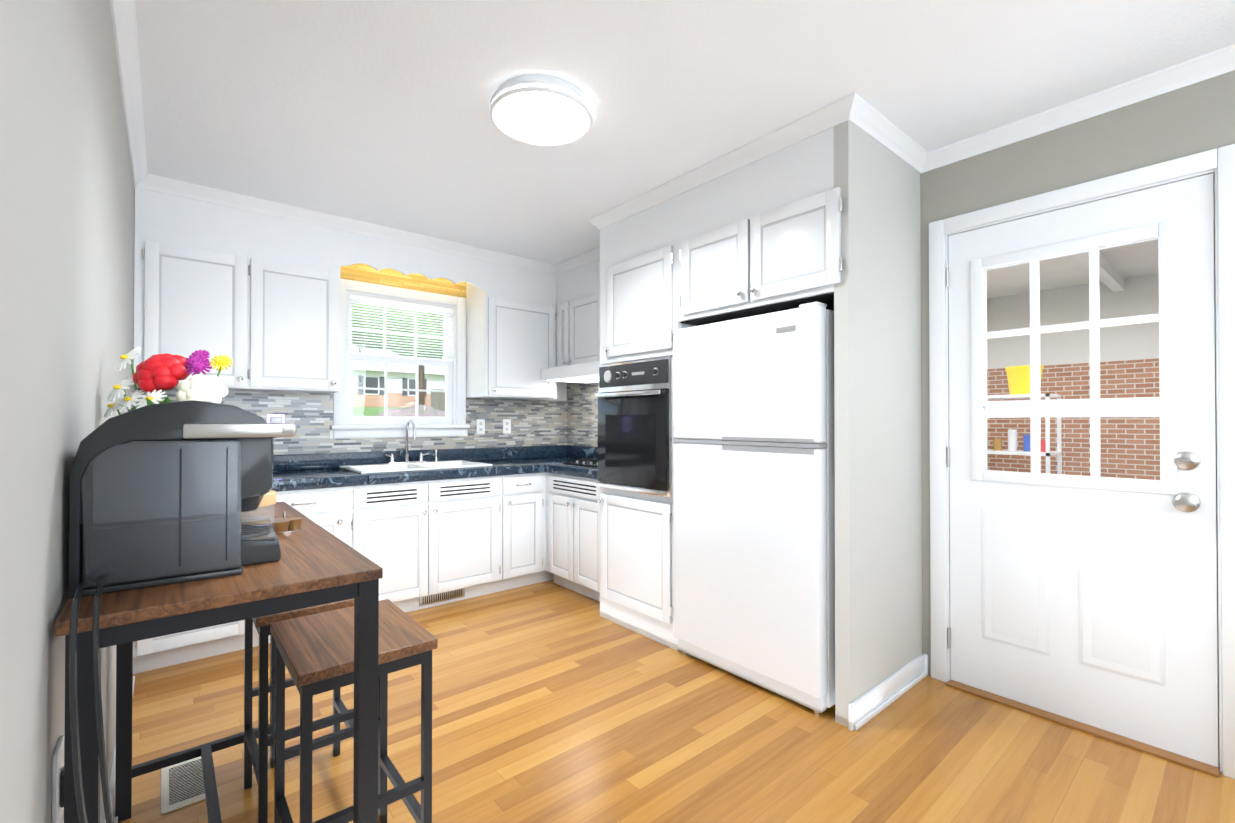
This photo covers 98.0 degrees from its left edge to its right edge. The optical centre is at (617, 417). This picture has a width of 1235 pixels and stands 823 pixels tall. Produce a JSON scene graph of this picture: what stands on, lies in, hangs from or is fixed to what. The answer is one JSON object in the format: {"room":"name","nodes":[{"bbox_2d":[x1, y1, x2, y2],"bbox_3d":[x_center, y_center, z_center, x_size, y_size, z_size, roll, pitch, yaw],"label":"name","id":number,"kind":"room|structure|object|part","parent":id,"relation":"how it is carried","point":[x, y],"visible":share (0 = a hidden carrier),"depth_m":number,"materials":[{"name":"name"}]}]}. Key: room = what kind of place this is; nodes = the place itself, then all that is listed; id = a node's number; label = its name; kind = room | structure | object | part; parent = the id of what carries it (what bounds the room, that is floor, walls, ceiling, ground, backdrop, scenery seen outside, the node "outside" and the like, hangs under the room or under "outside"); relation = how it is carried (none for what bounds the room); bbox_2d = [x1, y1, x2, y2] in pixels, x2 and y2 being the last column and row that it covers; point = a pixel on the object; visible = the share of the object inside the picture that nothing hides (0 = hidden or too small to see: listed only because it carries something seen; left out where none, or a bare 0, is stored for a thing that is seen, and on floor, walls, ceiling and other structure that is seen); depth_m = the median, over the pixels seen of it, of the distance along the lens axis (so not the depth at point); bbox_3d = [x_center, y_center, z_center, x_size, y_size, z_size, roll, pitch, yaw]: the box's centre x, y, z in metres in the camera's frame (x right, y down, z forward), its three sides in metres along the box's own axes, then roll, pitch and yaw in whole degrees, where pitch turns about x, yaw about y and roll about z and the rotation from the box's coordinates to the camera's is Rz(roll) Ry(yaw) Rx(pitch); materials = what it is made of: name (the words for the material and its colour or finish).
{"room":"kitchen","nodes":[
{"label":"kitchen","id":0,"kind":"room"},
{"bbox_2d":[0,0,135,822],"bbox_3d":[-0.832,-0.021,0.700,0.120,2.420,5.960,0,-1,-40],"label":"wall","id":1,"kind":"structure","parent":0,"point":[67,212],"depth_m":0.76,"materials":[{"name":"grey paint"}]},
{"bbox_2d":[52,735,63,822],"bbox_3d":[-0.846,0.559,0.821,0.020,0.120,0.070,0,-1,-40],"label":"electrical outlet","id":2,"kind":"object","parent":1,"relation":"attached to","point":[57,783],"visible":0.65,"depth_m":0.80,"materials":[{"name":"white plastic"}]},
{"bbox_2d":[103,676,134,822],"bbox_3d":[-0.577,1.140,0.500,0.024,0.095,5.100,0,-1,-40],"label":"baseboard","id":3,"kind":"structure","parent":1,"relation":"attached to","point":[113,768],"depth_m":1.61,"materials":[{"name":"white"}]},
{"bbox_2d":[109,0,152,190],"bbox_3d":[-0.660,-1.199,0.637,0.050,0.066,5.390,0,-1,-40],"label":"crown molding","id":4,"kind":"structure","parent":1,"relation":"attached to","point":[123,13],"depth_m":1.90,"materials":[{"name":"white wood"}]},
{"bbox_2d":[329,290,566,438],"bbox_3d":[-1.577,0.003,3.890,2.850,2.420,0.120,0,-1,-40],"label":"wall","id":5,"kind":"structure","parent":0,"point":[561,391],"depth_m":4.11,"materials":[{"name":"white paint"}]},
{"bbox_2d":[133,232,264,395],"bbox_3d":[-2.308,-0.526,2.969,0.537,0.735,0.348,0,-1,-40],"label":"upper cabinet","id":6,"kind":"object","parent":5,"relation":"attached to","point":[188,298],"depth_m":2.84,"materials":[{"name":"white wood"}]},
{"bbox_2d":[135,187,344,267],"bbox_3d":[-2.161,-1.052,3.110,0.938,0.318,0.328,0,-1,-40],"label":"soffit","id":7,"kind":"object","parent":5,"relation":"attached to","point":[172,217],"depth_m":2.95,"materials":[{"name":"white paint"}]},
{"bbox_2d":[267,415,283,422],"bbox_3d":[-2.112,0.051,3.322,0.090,0.135,0.042,0,-1,-40],"label":"outlet","id":8,"kind":"object","parent":5,"relation":"attached to","point":[270,418],"depth_m":3.32,"materials":[{"name":"white plastic"}]},
{"bbox_2d":[257,256,344,395],"bbox_3d":[-1.998,-0.524,3.230,0.530,0.735,0.348,0,-1,-40],"label":"upper cabinet","id":9,"kind":"object","parent":5,"relation":"attached to","point":[302,300],"depth_m":3.14,"materials":[{"name":"white wood"}]},
{"bbox_2d":[145,175,552,274],"bbox_3d":[-1.413,-1.177,3.494,2.460,0.066,0.050,0,-1,-40],"label":"crown molding","id":10,"kind":"structure","parent":5,"relation":"attached to","point":[165,185],"depth_m":3.23,"materials":[{"name":"white wood"}]},
{"bbox_2d":[330,278,469,437],"bbox_3d":[-1.553,-0.389,3.880,0.960,1.065,0.170,0,-1,-40],"label":"window","id":11,"kind":"structure","parent":5,"relation":"in","point":[347,423],"depth_m":3.86,"materials":[{"name":"white wood"}]},
{"bbox_2d":[348,294,452,403],"bbox_3d":[-1.541,-0.459,3.866,0.732,0.744,0.031,0,-1,-40],"label":"window blinds","id":12,"kind":"object","parent":11,"relation":"attached to","point":[397,303],"visible":0.9,"depth_m":3.84,"materials":[{"name":"white"}]},
{"bbox_2d":[273,444,564,471],"bbox_3d":[-1.530,0.288,3.832,2.846,0.100,0.020,0,-1,-40],"label":"backsplash","id":13,"kind":"structure","parent":5,"relation":"attached to","point":[291,459],"depth_m":3.82,"materials":[{"name":"blue stone"}]},
{"bbox_2d":[465,257,552,299],"bbox_3d":[-0.831,-1.043,4.231,0.620,0.318,0.328,0,-1,-40],"label":"soffit","id":14,"kind":"object","parent":5,"relation":"attached to","point":[480,275],"depth_m":4.03,"materials":[{"name":"white paint"}]},
{"bbox_2d":[466,292,564,399],"bbox_3d":[-0.802,-0.517,4.192,0.620,0.735,0.418,0,-1,-40],"label":"upper cabinet","id":15,"kind":"object","parent":5,"relation":"attached to","point":[513,343],"depth_m":4.06,"materials":[{"name":"white wood"}]},
{"bbox_2d":[525,456,597,475],"bbox_3d":[-0.256,0.369,4.032,0.638,0.060,1.356,0,-1,-40],"label":"countertop","id":16,"kind":"structure","parent":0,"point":[552,463],"depth_m":3.76,"materials":[{"name":"blue stone"}]},
{"bbox_2d":[561,456,597,467],"bbox_3d":[-0.066,0.320,3.839,0.440,0.036,0.500,0,-1,-40],"label":"cooktop","id":17,"kind":"object","parent":16,"relation":"in","point":[589,461],"depth_m":3.87,"materials":[{"name":"black glass"}]},
{"bbox_2d":[118,579,1234,822],"bbox_3d":[0.304,1.226,1.647,3.090,0.060,5.960,0,-1,-40],"label":"floor","id":18,"kind":"structure","parent":0,"point":[552,701],"depth_m":1.95,"materials":[{"name":"laminate"}]},
{"bbox_2d":[161,756,205,814],"bbox_3d":[-1.409,1.193,1.760,0.135,0.006,0.280,0,-1,-40],"label":"floor vent","id":19,"kind":"object","parent":18,"relation":"in","point":[182,784],"visible":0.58,"depth_m":1.73,"materials":[{"name":"beige metal"}]},
{"bbox_2d":[133,488,272,673],"bbox_3d":[-2.215,0.798,2.854,0.543,0.815,0.628,0,-1,-40],"label":"base cabinet","id":20,"kind":"object","parent":18,"relation":"on","point":[177,648],"depth_m":2.61,"materials":[{"name":"white wood"}]},
{"bbox_2d":[55,502,382,822],"bbox_3d":[-0.983,0.743,1.321,0.440,0.900,1.125,0,-1,-40],"label":"bar table","id":21,"kind":"object","parent":18,"relation":"on","point":[315,564],"visible":0.69,"depth_m":1.00,"materials":[{"name":"brown wood"}]},
{"bbox_2d":[104,347,232,417],"bbox_3d":[-1.137,0.054,1.360,0.252,0.477,0.268,0,-1,-40],"label":"flowers","id":22,"kind":"object","parent":21,"relation":"on","point":[154,376],"visible":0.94,"depth_m":1.33,"materials":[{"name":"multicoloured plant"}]},
{"bbox_2d":[69,400,296,822],"bbox_3d":[-0.773,0.490,0.978,0.312,1.046,0.433,0,-1,-37],"label":"coffee maker","id":23,"kind":"object","parent":21,"relation":"on","point":[160,494],"visible":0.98,"depth_m":0.92,"materials":[{"name":"grey plastic"}]},
{"bbox_3d":[-0.783,0.634,0.857,0.118,0.755,0.249,0,-1,-40],"label":"power cord","id":24,"kind":"part","parent":23,"relation":"part of","materials":[{"name":"grey plastic"}]},
{"bbox_2d":[241,490,276,529],"bbox_3d":[-0.865,0.235,1.265,0.104,0.115,0.104,0,-1,-40],"label":"jar","id":25,"kind":"object","parent":21,"relation":"on","point":[269,498],"visible":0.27,"depth_m":1.26,"materials":[{"name":"clear glass"}]},
{"bbox_2d":[271,512,302,533],"bbox_3d":[-0.857,0.269,1.382,0.083,0.049,0.080,0,-1,-40],"label":"pod holder","id":26,"kind":"object","parent":21,"relation":"on","point":[283,525],"visible":0.77,"depth_m":1.37,"materials":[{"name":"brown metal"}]},
{"bbox_2d":[244,598,353,822],"bbox_3d":[-0.986,0.871,1.691,0.300,0.650,0.385,0,-1,-40],"label":"bar stool","id":27,"kind":"object","parent":18,"relation":"on","point":[255,754],"visible":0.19,"depth_m":1.55,"materials":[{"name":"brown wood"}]},
{"bbox_2d":[273,484,352,547],"bbox_3d":[-1.915,0.800,3.107,0.513,0.815,0.628,0,-1,-40],"label":"base cabinet","id":28,"kind":"object","parent":18,"relation":"on","point":[330,506],"depth_m":2.97,"materials":[{"name":"white wood"}]},
{"bbox_2d":[270,599,437,822],"bbox_3d":[-0.680,0.869,1.366,0.300,0.650,0.385,0,-1,-40],"label":"bar stool","id":29,"kind":"object","parent":18,"relation":"on","point":[314,653],"visible":0.92,"depth_m":1.31,"materials":[{"name":"brown wood"}]},
{"bbox_2d":[353,476,440,612],"bbox_3d":[-1.523,0.802,3.437,0.511,0.815,0.628,0,-1,-40],"label":"base cabinet","id":30,"kind":"object","parent":18,"relation":"on","point":[397,523],"depth_m":3.23,"materials":[{"name":"white wood"}]},
{"bbox_2d":[272,460,544,487],"bbox_3d":[-1.575,0.364,3.390,2.208,0.060,0.638,0,-1,-40],"label":"countertop","id":31,"kind":"structure","parent":30,"relation":"on","point":[296,477],"depth_m":3.23,"materials":[{"name":"blue stone"}]},
{"bbox_2d":[385,420,440,463],"bbox_3d":[-1.405,0.169,3.736,0.371,0.304,0.184,0,-1,-40],"label":"faucet","id":32,"kind":"object","parent":31,"relation":"on","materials":[{"name":"silver metal"}]},
{"bbox_2d":[337,460,492,471],"bbox_3d":[-1.345,0.419,3.604,0.840,0.197,0.530,0,-1,-40],"label":"sink","id":33,"kind":"object","parent":31,"relation":"in","point":[421,465],"depth_m":3.62,"materials":[{"name":"white ceramic"}]},
{"bbox_2d":[441,472,512,604],"bbox_3d":[-1.177,0.805,3.729,0.627,0.815,0.628,0,-1,-40],"label":"base cabinet","id":34,"kind":"object","parent":18,"relation":"on","point":[507,492],"depth_m":3.54,"materials":[{"name":"white wood"}]},
{"bbox_2d":[419,588,464,606],"bbox_3d":[-1.131,1.158,3.467,0.300,0.065,0.006,0,-1,-40],"label":"vent","id":35,"kind":"object","parent":34,"relation":"attached to","point":[432,600],"depth_m":3.46,"materials":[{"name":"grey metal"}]},
{"bbox_2d":[513,472,544,587],"bbox_3d":[-0.893,0.806,3.968,0.395,0.815,0.628,0,-1,-40],"label":"base cabinet","id":36,"kind":"object","parent":18,"relation":"on","point":[528,487],"depth_m":3.79,"materials":[{"name":"white wood"}]},
{"bbox_2d":[545,472,598,598],"bbox_3d":[-0.056,0.805,3.799,0.628,0.815,0.748,0,-1,-40],"label":"base cabinet","id":37,"kind":"object","parent":18,"relation":"on","point":[568,497],"depth_m":3.64,"materials":[{"name":"white wood"}]},
{"bbox_2d":[593,484,678,650],"bbox_3d":[0.355,0.816,3.242,0.718,0.785,0.630,0,-1,-40],"label":"base cabinet","id":38,"kind":"object","parent":18,"relation":"on","point":[633,532],"depth_m":2.99,"materials":[{"name":"white wood"}]},
{"bbox_2d":[595,356,673,496],"bbox_3d":[0.282,0.053,3.173,0.630,0.730,0.600,0,-1,-40],"label":"wall oven","id":39,"kind":"object","parent":38,"relation":"in","point":[635,427],"visible":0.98,"depth_m":2.94,"materials":[{"name":"grey"}]},
{"bbox_2d":[673,302,834,714],"bbox_3d":[0.800,0.373,2.646,0.691,1.662,0.800,0,-1,-40],"label":"refrigerator","id":40,"kind":"object","parent":18,"relation":"on","point":[754,490],"visible":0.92,"depth_m":2.33,"materials":[{"name":"white metal"}]},
{"bbox_2d":[135,0,1234,264],"bbox_3d":[0.304,-1.239,1.666,3.090,0.030,5.960,0,-1,-40],"label":"ceiling","id":41,"kind":"structure","parent":0,"point":[377,112],"depth_m":1.95,"materials":[{"name":"white paint"}]},
{"bbox_2d":[490,74,592,145],"bbox_3d":[-0.295,-1.179,2.089,0.396,0.082,0.396,0,-1,-40],"label":"ceiling light","id":42,"kind":"object","parent":41,"relation":"attached to","point":[538,110],"visible":1,"depth_m":2.01,"materials":[{"name":"white"}]},
{"bbox_2d":[553,247,599,274],"bbox_3d":[-0.150,-1.174,3.865,0.050,0.066,0.950,0,-1,-40],"label":"crown molding","id":43,"kind":"structure","parent":41,"relation":"attached to","point":[593,255],"depth_m":4.04,"materials":[{"name":"white wood"}]},
{"bbox_2d":[588,92,864,229],"bbox_3d":[0.376,-1.183,2.667,0.050,0.066,1.660,0,-1,-40],"label":"crown molding","id":44,"kind":"structure","parent":41,"relation":"attached to","point":[859,112],"depth_m":2.43,"materials":[{"name":"white wood"}]},
{"bbox_2d":[567,71,1234,675],"bbox_3d":[1.440,-0.006,2.613,0.120,2.420,5.960,0,-1,-40],"label":"wall","id":45,"kind":"structure","parent":0,"point":[1185,121],"depth_m":2.14,"materials":[{"name":"grey paint"}]},
{"bbox_2d":[553,274,596,375],"bbox_3d":[-0.275,-0.788,4.289,0.348,0.828,0.225,0,-1,-40],"label":"upper cabinet","id":46,"kind":"object","parent":45,"relation":"attached to","point":[556,278],"depth_m":4.29,"materials":[{"name":"white wood"}]},
{"bbox_2d":[561,262,598,371],"bbox_3d":[-0.109,-0.789,4.092,0.348,0.828,0.540,0,-1,-40],"label":"upper cabinet","id":47,"kind":"object","parent":45,"relation":"attached to","point":[577,283],"depth_m":4.05,"materials":[{"name":"white wood"}]},
{"bbox_2d":[541,361,599,382],"bbox_3d":[-0.164,-0.328,4.037,0.498,0.091,0.760,0,-1,-40],"label":"range hood","id":48,"kind":"object","parent":47,"relation":"attached to","point":[585,372],"depth_m":3.93,"materials":[{"name":"white metal"}]},
{"bbox_2d":[565,444,597,455],"bbox_3d":[-0.013,0.291,4.224,0.020,0.100,1.336,0,-1,-40],"label":"backsplash","id":49,"kind":"structure","parent":45,"relation":"attached to","point":[570,449],"depth_m":4.57,"materials":[{"name":"blue stone"}]},
{"bbox_2d":[593,198,672,367],"bbox_3d":[0.363,-0.766,3.244,0.718,0.888,0.655,0,-1,-40],"label":"upper cabinet","id":50,"kind":"object","parent":45,"relation":"attached to","point":[633,272],"depth_m":3.01,"materials":[{"name":"white wood"}]},
{"bbox_2d":[673,120,912,359],"bbox_3d":[0.846,-0.770,2.671,0.718,0.888,0.845,0,-1,-40],"label":"upper cabinet","id":51,"kind":"object","parent":45,"relation":"attached to","point":[826,217],"depth_m":2.30,"materials":[{"name":"white wood"}]},
{"bbox_2d":[848,654,927,730],"bbox_3d":[1.167,1.153,2.280,0.714,0.095,0.025,0,-1,-40],"label":"baseboard","id":52,"kind":"structure","parent":45,"relation":"attached to","point":[865,708],"depth_m":2.24,"materials":[{"name":"white wood"}]},
{"bbox_2d":[853,101,928,171],"bbox_3d":[1.162,-1.186,2.277,0.630,0.066,0.050,0,-1,-40],"label":"crown molding","id":53,"kind":"structure","parent":45,"relation":"attached to","point":[874,124],"depth_m":2.28,"materials":[{"name":"white wood"}]},
{"bbox_2d":[987,403,1159,417],"bbox_3d":[1.886,0.185,2.229,0.030,2.030,0.810,0,-1,-40],"label":"storm door","id":54,"kind":"structure","parent":45,"relation":"in","point":[1053,410],"depth_m":2.21,"materials":[{"name":"white"}]},
{"bbox_2d":[919,44,1234,173],"bbox_3d":[2.315,-1.193,1.450,0.050,0.066,2.800,0,-1,-40],"label":"crown molding","id":55,"kind":"structure","parent":45,"relation":"attached to","point":[1219,62],"depth_m":2.04,"materials":[{"name":"white wood"}]},
{"bbox_2d":[929,144,1234,778],"bbox_3d":[1.807,0.147,2.162,0.138,2.105,0.960,0,-1,-40],"label":"door frame","id":56,"kind":"structure","parent":45,"relation":"attached to","point":[1219,163],"depth_m":1.92,"materials":[{"name":"white wood"}]},
{"bbox_2d":[946,173,1218,766],"bbox_3d":[1.765,0.179,2.135,0.120,2.018,0.822,0,-1,-40],"label":"entry door","id":57,"kind":"structure","parent":45,"relation":"in","point":[1092,599],"depth_m":2.06,"materials":[{"name":"white wood"}]},
{"bbox_2d":[946,679,1219,776],"bbox_3d":[1.796,1.194,2.145,0.165,0.010,0.816,0,-1,-40],"label":"door sill","id":58,"kind":"structure","parent":45,"relation":"attached to","point":[1156,751],"depth_m":2.03,"materials":[{"name":"brown wood"}]},
{"label":"outside","id":59,"kind":"structure","parent":0,"visible":0},
{"bbox_3d":[4.846,1.285,4.085,7.000,0.100,12.000,0,-1,-40],"label":"ground","id":60,"kind":"structure","parent":59,"visible":0},
{"bbox_2d":[987,365,1061,473],"bbox_3d":[4.019,0.367,5.618,0.500,1.760,0.900,0,-1,-40],"label":"shelf","id":61,"kind":"object","parent":60,"relation":"on","point":[1020,390],"depth_m":5.40,"materials":[{"name":"white"}]},
{"bbox_2d":[987,274,1159,479],"bbox_3d":[4.234,-0.154,3.581,5.400,2.770,12.000,0,-1,-40],"label":"brick wall","id":62,"kind":"structure","parent":60,"relation":"on","point":[1115,382],"depth_m":6.15,"materials":[{"name":"brick"}]},
{"bbox_2d":[986,239,1158,298],"bbox_3d":[4.846,-1.510,4.107,7.000,0.250,12.000,0,-1,-40],"label":"porch ceiling","id":63,"kind":"structure","parent":62,"relation":"on","point":[1000,291],"depth_m":5.54,"materials":[{"name":"white"}]},
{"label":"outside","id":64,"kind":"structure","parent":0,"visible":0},
{"bbox_2d":[353,407,409,415],"bbox_3d":[-18.874,-0.690,45.651,110.000,7.357,85.880,0,-1,-40],"label":"lawn","id":65,"kind":"structure","parent":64,"point":[368,412],"depth_m":33.06,"materials":[{"name":"green plant"}]},
{"bbox_2d":[352,303,442,404],"bbox_3d":[-14.901,-9.764,44.792,38.268,20.450,41.249,0,-1,-40],"label":"trees","id":66,"kind":"object","parent":65,"relation":"on","point":[421,379],"depth_m":25.00,"materials":[{"name":"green plant"}]},
{"bbox_2d":[353,361,444,406],"bbox_3d":[-17.279,-2.739,42.996,17.800,4.200,9.220,0,-1,-40],"label":"house","id":67,"kind":"structure","parent":65,"relation":"on","point":[430,374],"depth_m":38.67,"materials":[{"name":"brick"}]},
{"bbox_2d":[359,405,444,416],"bbox_3d":[-4.571,0.461,11.524,4.842,1.663,7.020,0,-1,-40],"label":"bushes","id":68,"kind":"object","parent":65,"relation":"on","point":[421,411],"depth_m":12.33,"materials":[{"name":"green plant"}]},
{"bbox_2d":[430,389,444,410],"bbox_3d":[-6.516,-0.771,33.801,10.640,1.600,0.070,0,-1,-40],"label":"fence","id":69,"kind":"object","parent":65,"relation":"on","point":[438,399],"depth_m":30.64,"materials":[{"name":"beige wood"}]}
]}

